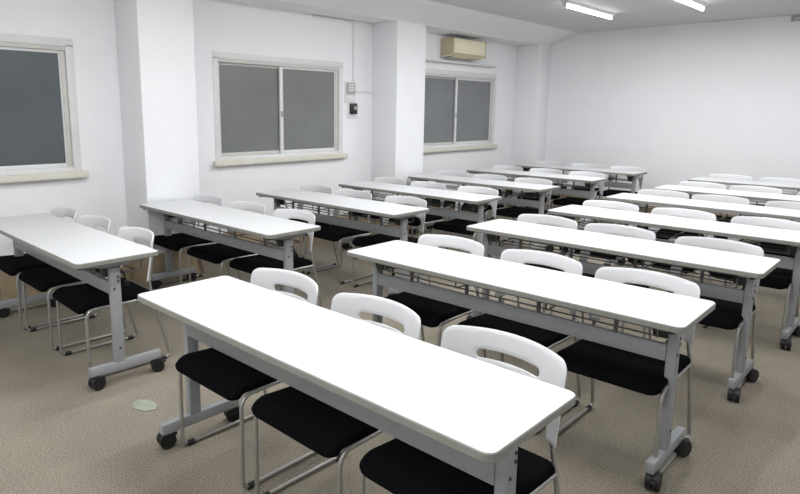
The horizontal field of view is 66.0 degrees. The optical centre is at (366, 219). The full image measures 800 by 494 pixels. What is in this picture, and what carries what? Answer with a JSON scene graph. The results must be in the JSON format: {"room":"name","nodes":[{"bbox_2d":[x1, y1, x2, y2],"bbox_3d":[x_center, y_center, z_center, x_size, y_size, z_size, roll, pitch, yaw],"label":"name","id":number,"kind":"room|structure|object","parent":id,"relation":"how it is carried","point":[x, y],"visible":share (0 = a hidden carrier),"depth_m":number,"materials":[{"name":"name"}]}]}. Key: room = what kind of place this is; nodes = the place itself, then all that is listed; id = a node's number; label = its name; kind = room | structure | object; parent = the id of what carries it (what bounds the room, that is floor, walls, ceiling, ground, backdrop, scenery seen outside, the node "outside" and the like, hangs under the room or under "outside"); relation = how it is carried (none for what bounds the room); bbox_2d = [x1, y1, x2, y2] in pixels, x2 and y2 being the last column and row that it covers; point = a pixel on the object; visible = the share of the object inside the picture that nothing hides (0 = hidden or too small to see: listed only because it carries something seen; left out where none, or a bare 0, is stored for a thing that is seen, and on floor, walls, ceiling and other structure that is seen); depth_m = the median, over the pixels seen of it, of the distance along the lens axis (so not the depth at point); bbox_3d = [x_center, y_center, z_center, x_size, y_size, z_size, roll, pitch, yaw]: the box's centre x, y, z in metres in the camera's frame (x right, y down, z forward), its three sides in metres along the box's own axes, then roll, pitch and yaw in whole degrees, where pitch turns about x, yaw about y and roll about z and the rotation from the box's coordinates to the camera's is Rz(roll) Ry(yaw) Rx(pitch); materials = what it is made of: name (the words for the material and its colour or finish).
{"room":"classroom","nodes":[
{"label":"classroom","id":0,"kind":"room"},
{"bbox_2d":[0,0,516,255],"bbox_3d":[-1.204,-0.981,6.354,0.200,2.680,10.805,10,14,43],"label":"wall","id":1,"kind":"structure","parent":0,"point":[218,25],"depth_m":5.93,"materials":[{"name":"white paint"}]},
{"bbox_2d":[0,33,88,182],"bbox_3d":[-2.958,-0.794,4.396,0.145,1.105,1.795,10,14,43],"label":"window","id":2,"kind":"structure","parent":1,"relation":"in","point":[39,125],"depth_m":4.81,"materials":[{"name":"white metal"}]},
{"bbox_2d":[114,0,200,253],"bbox_3d":[-1.792,-0.804,5.327,0.395,2.680,0.498,10,14,43],"label":"column","id":3,"kind":"structure","parent":1,"relation":"attached to","point":[155,38],"depth_m":5.15,"materials":[{"name":"white paint"}]},
{"bbox_2d":[0,189,532,300],"bbox_3d":[-0.995,0.244,6.358,0.407,0.270,10.805,10,14,43],"label":"baseboard","id":4,"kind":"structure","parent":1,"relation":"attached to","point":[8,289],"depth_m":5.38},
{"bbox_2d":[212,51,347,166],"bbox_3d":[-0.877,-1.162,6.530,0.145,1.090,1.790,10,14,43],"label":"window","id":5,"kind":"structure","parent":1,"relation":"in","point":[273,107],"depth_m":6.48,"materials":[{"name":"white metal"}]},
{"bbox_2d":[312,15,354,81],"bbox_3d":[-0.365,-1.911,6.911,0.014,0.690,0.642,10,14,43],"label":"cable conduit","id":6,"kind":"object","parent":1,"relation":"attached to","point":[315,16],"visible":1,"depth_m":7.08,"materials":[{"name":"white plastic"}]},
{"bbox_2d":[345,82,355,102],"bbox_3d":[-0.183,-1.485,7.169,0.034,0.235,0.170,10,14,43],"label":"control panel","id":7,"kind":"object","parent":1,"relation":"attached to","point":[350,87],"visible":1,"depth_m":7.15,"materials":[{"name":"grey plastic"}]},
{"bbox_2d":[347,103,357,117],"bbox_3d":[-0.152,-1.280,7.237,0.038,0.178,0.170,10,14,43],"label":"remote control","id":8,"kind":"object","parent":1,"relation":"attached to","point":[352,108],"visible":1,"depth_m":7.21,"materials":[{"name":"black plastic"}]},
{"bbox_2d":[355,91,372,92],"bbox_3d":[-0.027,-1.523,7.341,0.014,0.022,0.289,10,14,43],"label":"cable conduit","id":9,"kind":"object","parent":1,"relation":"attached to","point":[355,91],"visible":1,"depth_m":7.33,"materials":[{"name":"white plastic"}]},
{"bbox_2d":[371,20,425,199],"bbox_3d":[0.391,-1.183,7.568,0.395,2.680,0.530,10,14,43],"label":"column","id":10,"kind":"structure","parent":1,"relation":"attached to","point":[399,47],"depth_m":7.35,"materials":[{"name":"white paint"}]},
{"bbox_2d":[224,0,577,45],"bbox_3d":[-0.814,-2.151,5.777,0.850,0.168,10.805,10,14,43],"label":"beam","id":11,"kind":"structure","parent":1,"relation":"attached to","point":[438,18],"depth_m":7.21,"materials":[{"name":"white paint"}]},
{"bbox_2d":[423,68,497,152],"bbox_3d":[1.301,-1.544,8.765,0.145,1.110,2.010,10,14,43],"label":"window","id":12,"kind":"structure","parent":1,"relation":"in","point":[459,106],"depth_m":8.81,"materials":[{"name":"white metal"}]},
{"bbox_2d":[426,58,496,67],"bbox_3d":[1.314,-2.182,8.575,0.100,0.025,1.720,10,14,43],"label":"trim","id":13,"kind":"structure","parent":1,"relation":"attached to","point":[427,59],"depth_m":8.49,"materials":[{"name":"white metal"}]},
{"bbox_2d":[441,37,485,59],"bbox_3d":[1.350,-2.353,8.497,0.216,0.254,0.780,10,14,43],"label":"air conditioner","id":14,"kind":"object","parent":1,"relation":"attached to","point":[451,47],"visible":1,"depth_m":8.33,"materials":[{"name":"beige plastic"}]},
{"bbox_2d":[510,44,550,181],"bbox_3d":[2.624,-1.570,9.861,0.395,2.680,0.373,10,14,43],"label":"column","id":15,"kind":"structure","parent":1,"relation":"attached to","point":[532,73],"depth_m":9.68,"materials":[{"name":"white paint"}]},
{"bbox_2d":[0,204,799,493],"bbox_3d":[1.298,0.830,4.223,7.170,0.100,11.205,10,14,43],"label":"floor","id":16,"kind":"structure","parent":0,"point":[59,434],"depth_m":3.00,"materials":[{"name":"carpet"}]},
{"bbox_2d":[0,207,92,329],"bbox_3d":[-2.343,0.324,4.418,0.484,0.765,0.513,10,14,44],"label":"chair","id":17,"kind":"object","parent":16,"relation":"on","point":[11,265],"visible":0.39,"depth_m":4.29,"materials":[{"name":"black fabric"}]},
{"bbox_2d":[18,215,126,350],"bbox_3d":[-1.958,0.390,4.067,0.484,0.765,0.513,10,14,43],"label":"chair","id":18,"kind":"object","parent":16,"relation":"on","point":[42,279],"visible":0.59,"depth_m":3.97,"materials":[{"name":"black fabric"}]},
{"bbox_2d":[0,213,165,390],"bbox_3d":[-1.913,0.441,3.910,1.755,0.720,0.486,10,14,43],"label":"table","id":19,"kind":"object","parent":16,"relation":"on","point":[73,248],"visible":0.93,"depth_m":3.50,"materials":[{"name":"white laminate"}]},
{"bbox_2d":[88,259,141,275],"bbox_3d":[-1.874,0.167,3.900,1.480,0.125,0.245,10,14,43],"label":"wire shelf","id":20,"kind":"object","parent":19,"relation":"attached to","point":[92,272],"depth_m":3.44,"materials":[{"name":"metal"}]},
{"bbox_2d":[52,227,170,375],"bbox_3d":[-1.532,0.465,3.666,0.513,0.765,0.484,-9,14,-44],"label":"chair","id":21,"kind":"object","parent":16,"relation":"on","point":[81,298],"visible":0.67,"depth_m":3.60,"materials":[{"name":"black fabric"}]},
{"bbox_2d":[133,400,156,411],"bbox_3d":[-1.126,0.950,3.128,0.158,0.004,0.099,7,12,31],"label":"scrap","id":22,"kind":"object","parent":16,"relation":"on","point":[142,405],"visible":1,"depth_m":3.13,"materials":[{"name":"paper"}]},
{"bbox_2d":[153,194,229,284],"bbox_3d":[-1.483,0.197,5.181,0.513,0.765,0.484,-9,14,-44],"label":"chair","id":23,"kind":"object","parent":16,"relation":"on","point":[177,241],"visible":0.62,"depth_m":5.10,"materials":[{"name":"black fabric"}]},
{"bbox_2d":[187,201,265,282],"bbox_3d":[-1.064,0.270,4.785,0.484,0.765,0.513,10,14,44],"label":"chair","id":24,"kind":"object","parent":16,"relation":"on","point":[216,253],"visible":0.48,"depth_m":4.70,"materials":[{"name":"black fabric"}]},
{"bbox_2d":[139,199,320,293],"bbox_3d":[-1.074,0.314,4.665,1.755,0.720,0.486,10,14,43],"label":"table","id":25,"kind":"object","parent":16,"relation":"on","point":[266,227],"visible":0.75,"depth_m":4.46,"materials":[{"name":"white laminate"}]},
{"bbox_2d":[167,215,304,246],"bbox_3d":[-1.034,0.040,4.656,1.480,0.125,0.245,10,14,43],"label":"wire shelf","id":26,"kind":"object","parent":25,"relation":"attached to","point":[248,219],"depth_m":4.46,"materials":[{"name":"metal"}]},
{"bbox_2d":[175,268,317,489],"bbox_3d":[-0.496,0.648,2.684,0.484,0.765,0.513,10,14,43],"label":"chair","id":27,"kind":"object","parent":16,"relation":"on","point":[220,373],"visible":0.44,"depth_m":2.59,"materials":[{"name":"black fabric"}]},
{"bbox_2d":[229,209,322,307],"bbox_3d":[-0.654,0.338,4.426,0.484,0.765,0.513,10,14,43],"label":"chair","id":28,"kind":"object","parent":16,"relation":"on","point":[248,264],"visible":0.6,"depth_m":4.38,"materials":[{"name":"white plastic"}]},
{"bbox_2d":[269,184,337,272],"bbox_3d":[-0.618,0.070,5.937,0.484,0.765,0.513,10,14,43],"label":"chair","id":29,"kind":"object","parent":16,"relation":"on","point":[307,187],"visible":0.31,"depth_m":5.99,"materials":[{"name":"white plastic"}]},
{"bbox_2d":[251,293,420,493],"bbox_3d":[-0.096,0.720,2.300,0.484,0.765,0.513,10,14,43],"label":"chair","id":30,"kind":"object","parent":16,"relation":"on","point":[322,428],"visible":0.51,"depth_m":2.21,"materials":[{"name":"black fabric"}]},
{"bbox_2d":[304,189,372,283],"bbox_3d":[-0.242,0.136,5.581,0.484,0.765,0.513,10,14,43],"label":"chair","id":31,"kind":"object","parent":16,"relation":"on","point":[334,233],"visible":0.56,"depth_m":5.51,"materials":[{"name":"black fabric"}]},
{"bbox_2d":[256,189,428,295],"bbox_3d":[-0.260,0.181,5.456,1.755,0.720,0.486,10,14,43],"label":"table","id":32,"kind":"object","parent":16,"relation":"on","point":[398,213],"visible":0.63,"depth_m":5.19,"materials":[{"name":"white laminate"}]},
{"bbox_2d":[279,199,413,225],"bbox_3d":[-0.220,-0.093,5.446,1.480,0.125,0.245,10,14,43],"label":"wire shelf","id":33,"kind":"object","parent":32,"relation":"attached to","point":[361,202],"depth_m":5.24,"materials":[{"name":"metal"}]},
{"bbox_2d":[138,276,575,493],"bbox_3d":[-0.181,0.754,2.230,1.755,0.720,0.486,10,14,43],"label":"table","id":34,"kind":"object","parent":16,"relation":"on","point":[472,415],"visible":0.97,"depth_m":1.91,"materials":[{"name":"white laminate"}]},
{"bbox_2d":[348,177,405,247],"bbox_3d":[0.129,-0.054,6.676,0.484,0.765,0.513,10,14,43],"label":"chair","id":35,"kind":"object","parent":16,"relation":"on","point":[391,180],"visible":0.3,"depth_m":6.78,"materials":[{"name":"white plastic"}]},
{"bbox_2d":[352,196,430,286],"bbox_3d":[0.209,0.211,5.183,0.484,0.765,0.513,10,14,43],"label":"chair","id":36,"kind":"object","parent":16,"relation":"on","point":[364,241],"visible":0.57,"depth_m":5.20,"materials":[{"name":"white plastic"}]},
{"bbox_2d":[388,181,447,249],"bbox_3d":[0.511,0.013,6.315,0.484,0.765,0.513,10,14,44],"label":"chair","id":37,"kind":"object","parent":16,"relation":"on","point":[429,218],"visible":0.34,"depth_m":6.27,"materials":[{"name":"white plastic"}]},
{"bbox_2d":[339,181,501,248],"bbox_3d":[0.488,0.057,6.195,1.755,0.720,0.486,10,14,43],"label":"table","id":38,"kind":"object","parent":16,"relation":"on","point":[477,201],"visible":0.53,"depth_m":5.88,"materials":[{"name":"white laminate"}]},
{"bbox_2d":[358,189,487,211],"bbox_3d":[0.527,-0.218,6.185,1.480,0.125,0.245,10,14,43],"label":"wire shelf","id":39,"kind":"object","parent":38,"relation":"attached to","point":[436,191],"depth_m":5.92,"materials":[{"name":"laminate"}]},
{"bbox_2d":[373,234,486,357],"bbox_3d":[0.364,0.509,3.508,0.484,0.765,0.513,10,14,42],"label":"chair","id":40,"kind":"object","parent":16,"relation":"on","point":[431,312],"visible":0.39,"depth_m":3.46,"materials":[{"name":"black fabric"}]},
{"bbox_2d":[416,171,467,235],"bbox_3d":[0.932,-0.193,7.500,0.484,0.765,0.513,10,14,42],"label":"chair","id":41,"kind":"object","parent":16,"relation":"on","point":[450,173],"visible":0.36,"depth_m":7.53,"materials":[{"name":"white plastic"}]},
{"bbox_2d":[359,325,566,493],"bbox_3d":[0.307,0.788,1.932,0.513,0.765,0.484,-9,14,-44],"label":"chair","id":42,"kind":"object","parent":16,"relation":"on","point":[395,465],"visible":0.62,"depth_m":1.88,"materials":[{"name":"black fabric"}]},
{"bbox_2d":[432,186,498,258],"bbox_3d":[0.961,0.087,5.917,0.484,0.765,0.513,10,14,42],"label":"chair","id":43,"kind":"object","parent":16,"relation":"on","point":[458,226],"visible":0.53,"depth_m":5.90,"materials":[{"name":"black fabric"}]},
{"bbox_2d":[451,174,507,243],"bbox_3d":[1.319,-0.125,7.135,0.484,0.765,0.513,10,14,44],"label":"chair","id":44,"kind":"object","parent":16,"relation":"on","point":[481,176],"visible":0.44,"depth_m":7.11,"materials":[{"name":"white plastic"}]},
{"bbox_2d":[408,174,559,250],"bbox_3d":[1.283,-0.083,7.026,1.755,0.720,0.486,10,14,43],"label":"table","id":45,"kind":"object","parent":16,"relation":"on","point":[538,190],"visible":0.53,"depth_m":6.67,"materials":[{"name":"white laminate"}]},
{"bbox_2d":[425,180,545,198],"bbox_3d":[1.323,-0.358,7.016,1.480,0.125,0.245,10,14,43],"label":"wire shelf","id":46,"kind":"object","parent":45,"relation":"attached to","point":[536,195],"depth_m":6.72,"materials":[{"name":"metal"}]},
{"bbox_2d":[475,165,522,219],"bbox_3d":[1.804,-0.332,8.325,0.484,0.765,0.513,10,14,43],"label":"chair","id":47,"kind":"object","parent":16,"relation":"on","point":[504,167],"visible":0.27,"depth_m":8.40,"materials":[{"name":"white plastic"}]},
{"bbox_2d":[457,249,582,433],"bbox_3d":[0.776,0.581,3.127,0.484,0.765,0.513,10,14,44],"label":"chair","id":48,"kind":"object","parent":16,"relation":"on","point":[549,339],"visible":0.31,"depth_m":3.12,"materials":[{"name":"white plastic"}]},
{"bbox_2d":[492,178,552,250],"bbox_3d":[1.726,-0.054,6.750,0.484,0.765,0.513,10,14,43],"label":"chair","id":49,"kind":"object","parent":16,"relation":"on","point":[514,211],"visible":0.56,"depth_m":6.73,"materials":[{"name":"black fabric"}]},
{"bbox_2d":[482,214,577,320],"bbox_3d":[1.148,0.379,4.282,0.513,0.765,0.484,-9,14,-44],"label":"chair","id":50,"kind":"object","parent":16,"relation":"on","point":[562,222],"visible":0.28,"depth_m":4.37,"materials":[{"name":"white plastic"}]},
{"bbox_2d":[347,240,715,491],"bbox_3d":[0.681,0.613,3.066,1.755,0.720,0.486,10,14,42],"label":"table","id":51,"kind":"object","parent":16,"relation":"on","point":[670,316],"visible":0.83,"depth_m":2.74,"materials":[{"name":"white laminate"}]},
{"bbox_2d":[384,265,658,337],"bbox_3d":[0.720,0.339,3.057,1.480,0.125,0.245,10,14,42],"label":"wire shelf","id":52,"kind":"object","parent":51,"relation":"attached to","point":[615,333],"depth_m":2.92,"materials":[{"name":"metal"}]},
{"bbox_2d":[466,168,607,222],"bbox_3d":[2.126,-0.227,7.878,1.755,0.720,0.486,10,14,43],"label":"table","id":53,"kind":"object","parent":16,"relation":"on","point":[589,182],"visible":0.38,"depth_m":7.51,"materials":[{"name":"white laminate"}]},
{"bbox_2d":[481,173,586,189],"bbox_3d":[2.165,-0.502,7.868,1.480,0.125,0.245,10,14,43],"label":"wire shelf","id":54,"kind":"object","parent":53,"relation":"attached to","point":[545,174],"depth_m":7.60,"materials":[{"name":"metal"}]},
{"bbox_2d":[511,168,562,224],"bbox_3d":[2.215,-0.260,7.936,0.484,0.765,0.513,10,14,42],"label":"chair","id":55,"kind":"object","parent":16,"relation":"on","point":[541,170],"visible":0.33,"depth_m":7.93,"materials":[{"name":"white plastic"}]},
{"bbox_2d":[520,161,564,214],"bbox_3d":[2.643,-0.475,9.171,0.484,0.765,0.513,10,14,43],"label":"chair","id":56,"kind":"object","parent":16,"relation":"on","point":[537,162],"visible":0.25,"depth_m":9.27,"materials":[{"name":"white plastic"}]},
{"bbox_2d":[551,171,604,225],"bbox_3d":[2.613,-0.190,7.560,0.484,0.765,0.513,10,14,42],"label":"chair","id":57,"kind":"object","parent":16,"relation":"on","point":[566,201],"visible":0.55,"depth_m":7.56,"materials":[{"name":"white plastic"}]},
{"bbox_2d":[554,163,601,215],"bbox_3d":[3.034,-0.402,8.779,0.513,0.765,0.484,-9,14,-44],"label":"chair","id":58,"kind":"object","parent":16,"relation":"on","point":[587,165],"visible":0.29,"depth_m":8.81,"materials":[{"name":"white plastic"}]},
{"bbox_2d":[515,163,646,225],"bbox_3d":[2.975,-0.366,8.701,1.755,0.720,0.486,10,14,43],"label":"table","id":59,"kind":"object","parent":16,"relation":"on","point":[631,175],"visible":0.43,"depth_m":8.32,"materials":[{"name":"white laminate"}]},
{"bbox_2d":[528,168,635,181],"bbox_3d":[3.015,-0.640,8.692,1.480,0.125,0.245,10,14,43],"label":"wire shelf","id":60,"kind":"object","parent":59,"relation":"attached to","point":[629,179],"depth_m":8.34,"materials":[{"name":"metal"}]},
{"bbox_2d":[558,200,638,266],"bbox_3d":[1.896,0.255,5.018,0.484,0.765,0.513,10,14,42],"label":"chair","id":61,"kind":"object","parent":16,"relation":"on","point":[606,204],"visible":0.3,"depth_m":5.09,"materials":[{"name":"white plastic"}]},
{"bbox_2d":[550,223,655,338],"bbox_3d":[1.511,0.445,3.924,0.484,0.765,0.513,10,14,44],"label":"chair","id":62,"kind":"object","parent":16,"relation":"on","point":[612,229],"visible":0.26,"depth_m":4.03,"materials":[{"name":"white plastic"}]},
{"bbox_2d":[596,166,643,221],"bbox_3d":[3.454,-0.326,8.371,0.484,0.765,0.513,10,14,42],"label":"chair","id":63,"kind":"object","parent":16,"relation":"on","point":[609,192],"visible":0.51,"depth_m":8.40,"materials":[{"name":"white plastic"}]},
{"bbox_2d":[466,219,780,402],"bbox_3d":[1.469,0.484,3.835,1.755,0.720,0.486,10,14,43],"label":"table","id":64,"kind":"object","parent":16,"relation":"on","point":[745,269],"visible":0.83,"depth_m":3.48,"materials":[{"name":"white laminate"}]},
{"bbox_2d":[495,235,737,284],"bbox_3d":[1.509,0.209,3.826,1.480,0.125,0.245,10,14,43],"label":"wire shelf","id":65,"kind":"object","parent":64,"relation":"attached to","point":[497,238],"depth_m":3.76,"materials":[{"name":"metal"}]},
{"bbox_2d":[556,267,699,472],"bbox_3d":[1.158,0.649,2.759,0.484,0.765,0.513,10,14,43],"label":"chair","id":66,"kind":"object","parent":16,"relation":"on","point":[639,373],"visible":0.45,"depth_m":2.69,"materials":[{"name":"black fabric"}]},
{"bbox_2d":[617,189,688,274],"bbox_3d":[2.702,0.125,5.793,0.484,0.765,0.513,10,14,43],"label":"chair","id":67,"kind":"object","parent":16,"relation":"on","point":[655,192],"visible":0.31,"depth_m":5.86,"materials":[{"name":"white plastic"}]},
{"bbox_2d":[626,207,715,283],"bbox_3d":[2.296,0.325,4.640,0.484,0.765,0.513,10,14,44],"label":"chair","id":68,"kind":"object","parent":16,"relation":"on","point":[677,212],"visible":0.3,"depth_m":4.70,"materials":[{"name":"white plastic"}]},
{"bbox_2d":[547,205,799,349],"bbox_3d":[2.236,0.363,4.554,1.755,0.720,0.486,10,14,43],"label":"table","id":69,"kind":"object","parent":16,"relation":"on","point":[790,239],"visible":0.52,"depth_m":4.21,"materials":[{"name":"white laminate"}]},
{"bbox_2d":[572,217,789,254],"bbox_3d":[2.276,0.088,4.545,1.480,0.125,0.245,10,14,43],"label":"wire shelf","id":70,"kind":"object","parent":69,"relation":"attached to","point":[689,221],"depth_m":4.42,"materials":[{"name":"metal"}]},
{"bbox_2d":[660,181,725,239],"bbox_3d":[3.471,0.002,6.522,0.484,0.765,0.513,10,14,43],"label":"chair","id":71,"kind":"object","parent":16,"relation":"on","point":[683,183],"visible":0.2,"depth_m":6.63,"materials":[{"name":"white plastic"}]},
{"bbox_2d":[603,193,799,265],"bbox_3d":[3.012,0.227,5.357,1.755,0.720,0.486,10,14,43],"label":"table","id":72,"kind":"object","parent":16,"relation":"on","point":[773,212],"visible":0.35,"depth_m":5.29,"materials":[{"name":"white laminate"}]},
{"bbox_2d":[626,202,792,220],"bbox_3d":[3.051,-0.047,5.348,1.480,0.125,0.245,10,14,43],"label":"wire shelf","id":73,"kind":"object","parent":72,"relation":"attached to","point":[721,204],"depth_m":5.21,"materials":[{"name":"metal"}]},
{"bbox_2d":[642,236,763,387],"bbox_3d":[1.920,0.522,3.511,0.484,0.765,0.513,10,14,43],"label":"chair","id":74,"kind":"object","parent":16,"relation":"on","point":[726,315],"visible":0.37,"depth_m":3.47,"materials":[{"name":"white plastic"}]},
{"bbox_2d":[674,194,749,287],"bbox_3d":[3.054,0.189,5.447,0.484,0.765,0.513,10,14,42],"label":"chair","id":75,"kind":"object","parent":16,"relation":"on","point":[706,197],"visible":0.33,"depth_m":5.52,"materials":[{"name":"white plastic"}]},
{"bbox_2d":[653,185,799,240],"bbox_3d":[3.794,0.107,6.075,1.755,0.720,0.486,10,14,43],"label":"table","id":76,"kind":"object","parent":16,"relation":"on","point":[685,189],"visible":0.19,"depth_m":6.07,"materials":[{"name":"white laminate"}]},
{"bbox_2d":[709,174,751,186],"bbox_3d":[4.283,-0.143,7.381,0.484,0.765,0.513,10,14,44],"label":"chair","id":77,"kind":"object","parent":16,"relation":"on","point":[725,176],"visible":0.19,"depth_m":7.50,"materials":[{"name":"white plastic"}]},
{"bbox_2d":[688,177,799,202],"bbox_3d":[4.613,-0.040,6.942,1.755,0.720,0.486,10,14,43],"label":"table","id":78,"kind":"object","parent":16,"relation":"on","point":[789,186],"visible":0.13,"depth_m":7.01,"materials":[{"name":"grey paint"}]},
{"bbox_2d":[718,185,781,255],"bbox_3d":[3.834,0.066,6.179,0.484,0.765,0.513,10,13,42],"label":"chair","id":79,"kind":"object","parent":16,"relation":"on","point":[734,187],"visible":0.21,"depth_m":6.28,"materials":[{"name":"white plastic"}]},
{"bbox_2d":[703,216,799,344],"bbox_3d":[2.700,0.397,4.259,0.484,0.765,0.513,10,14,44],"label":"chair","id":80,"kind":"object","parent":16,"relation":"on","point":[779,278],"visible":0.36,"depth_m":4.23,"materials":[{"name":"white plastic"}]},
{"bbox_2d":[747,177,799,242],"bbox_3d":[4.666,-0.074,7.012,0.484,0.765,0.513,10,14,43],"label":"chair","id":81,"kind":"object","parent":16,"relation":"on","point":[766,179],"visible":0.2,"depth_m":7.12,"materials":[{"name":"white plastic"}]},
{"bbox_2d":[752,201,799,257],"bbox_3d":[3.476,0.261,5.062,0.484,0.765,0.513,10,14,43],"label":"chair","id":82,"kind":"object","parent":16,"relation":"on","point":[779,204],"visible":0.23,"depth_m":5.18,"materials":[{"name":"black fabric"}]},
{"bbox_2d":[429,0,799,32],"bbox_3d":[1.322,-1.917,3.736,7.170,0.120,11.205,10,14,43],"label":"ceiling","id":83,"kind":"structure","parent":0,"point":[630,14],"depth_m":7.30,"materials":[{"name":"white paint"}]},
{"bbox_2d":[561,0,615,19],"bbox_3d":[2.564,-2.396,7.054,0.110,0.072,1.240,10,14,43],"label":"fluorescent light","id":84,"kind":"object","parent":83,"relation":"attached to","point":[570,4],"visible":1,"depth_m":6.96,"materials":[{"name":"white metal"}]},
{"bbox_2d":[676,0,708,10],"bbox_3d":[3.299,-2.267,6.360,0.110,0.072,1.240,10,14,43],"label":"fluorescent light","id":85,"kind":"object","parent":83,"relation":"attached to","point":[698,4],"visible":1,"depth_m":6.55,"materials":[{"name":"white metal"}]},
{"bbox_2d":[544,15,799,204],"bbox_3d":[5.104,-1.196,7.876,7.170,2.680,0.150,10,14,43],"label":"wall","id":86,"kind":"structure","parent":0,"point":[683,102],"depth_m":8.46,"materials":[{"name":"white paint"}]},
{"bbox_2d":[544,193,799,222],"bbox_3d":[5.184,0.060,7.896,6.363,0.200,0.012,10,14,43],"label":"baseboard","id":87,"kind":"structure","parent":86,"relation":"attached to","point":[561,195],"depth_m":9.33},
{"bbox_2d":[791,16,799,21],"bbox_3d":[5.215,-2.433,7.432,0.120,0.072,0.030,10,14,43],"label":"bracket","id":88,"kind":"object","parent":86,"relation":"attached to","point":[792,17],"visible":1,"depth_m":7.44,"materials":[{"name":"grey plastic"}]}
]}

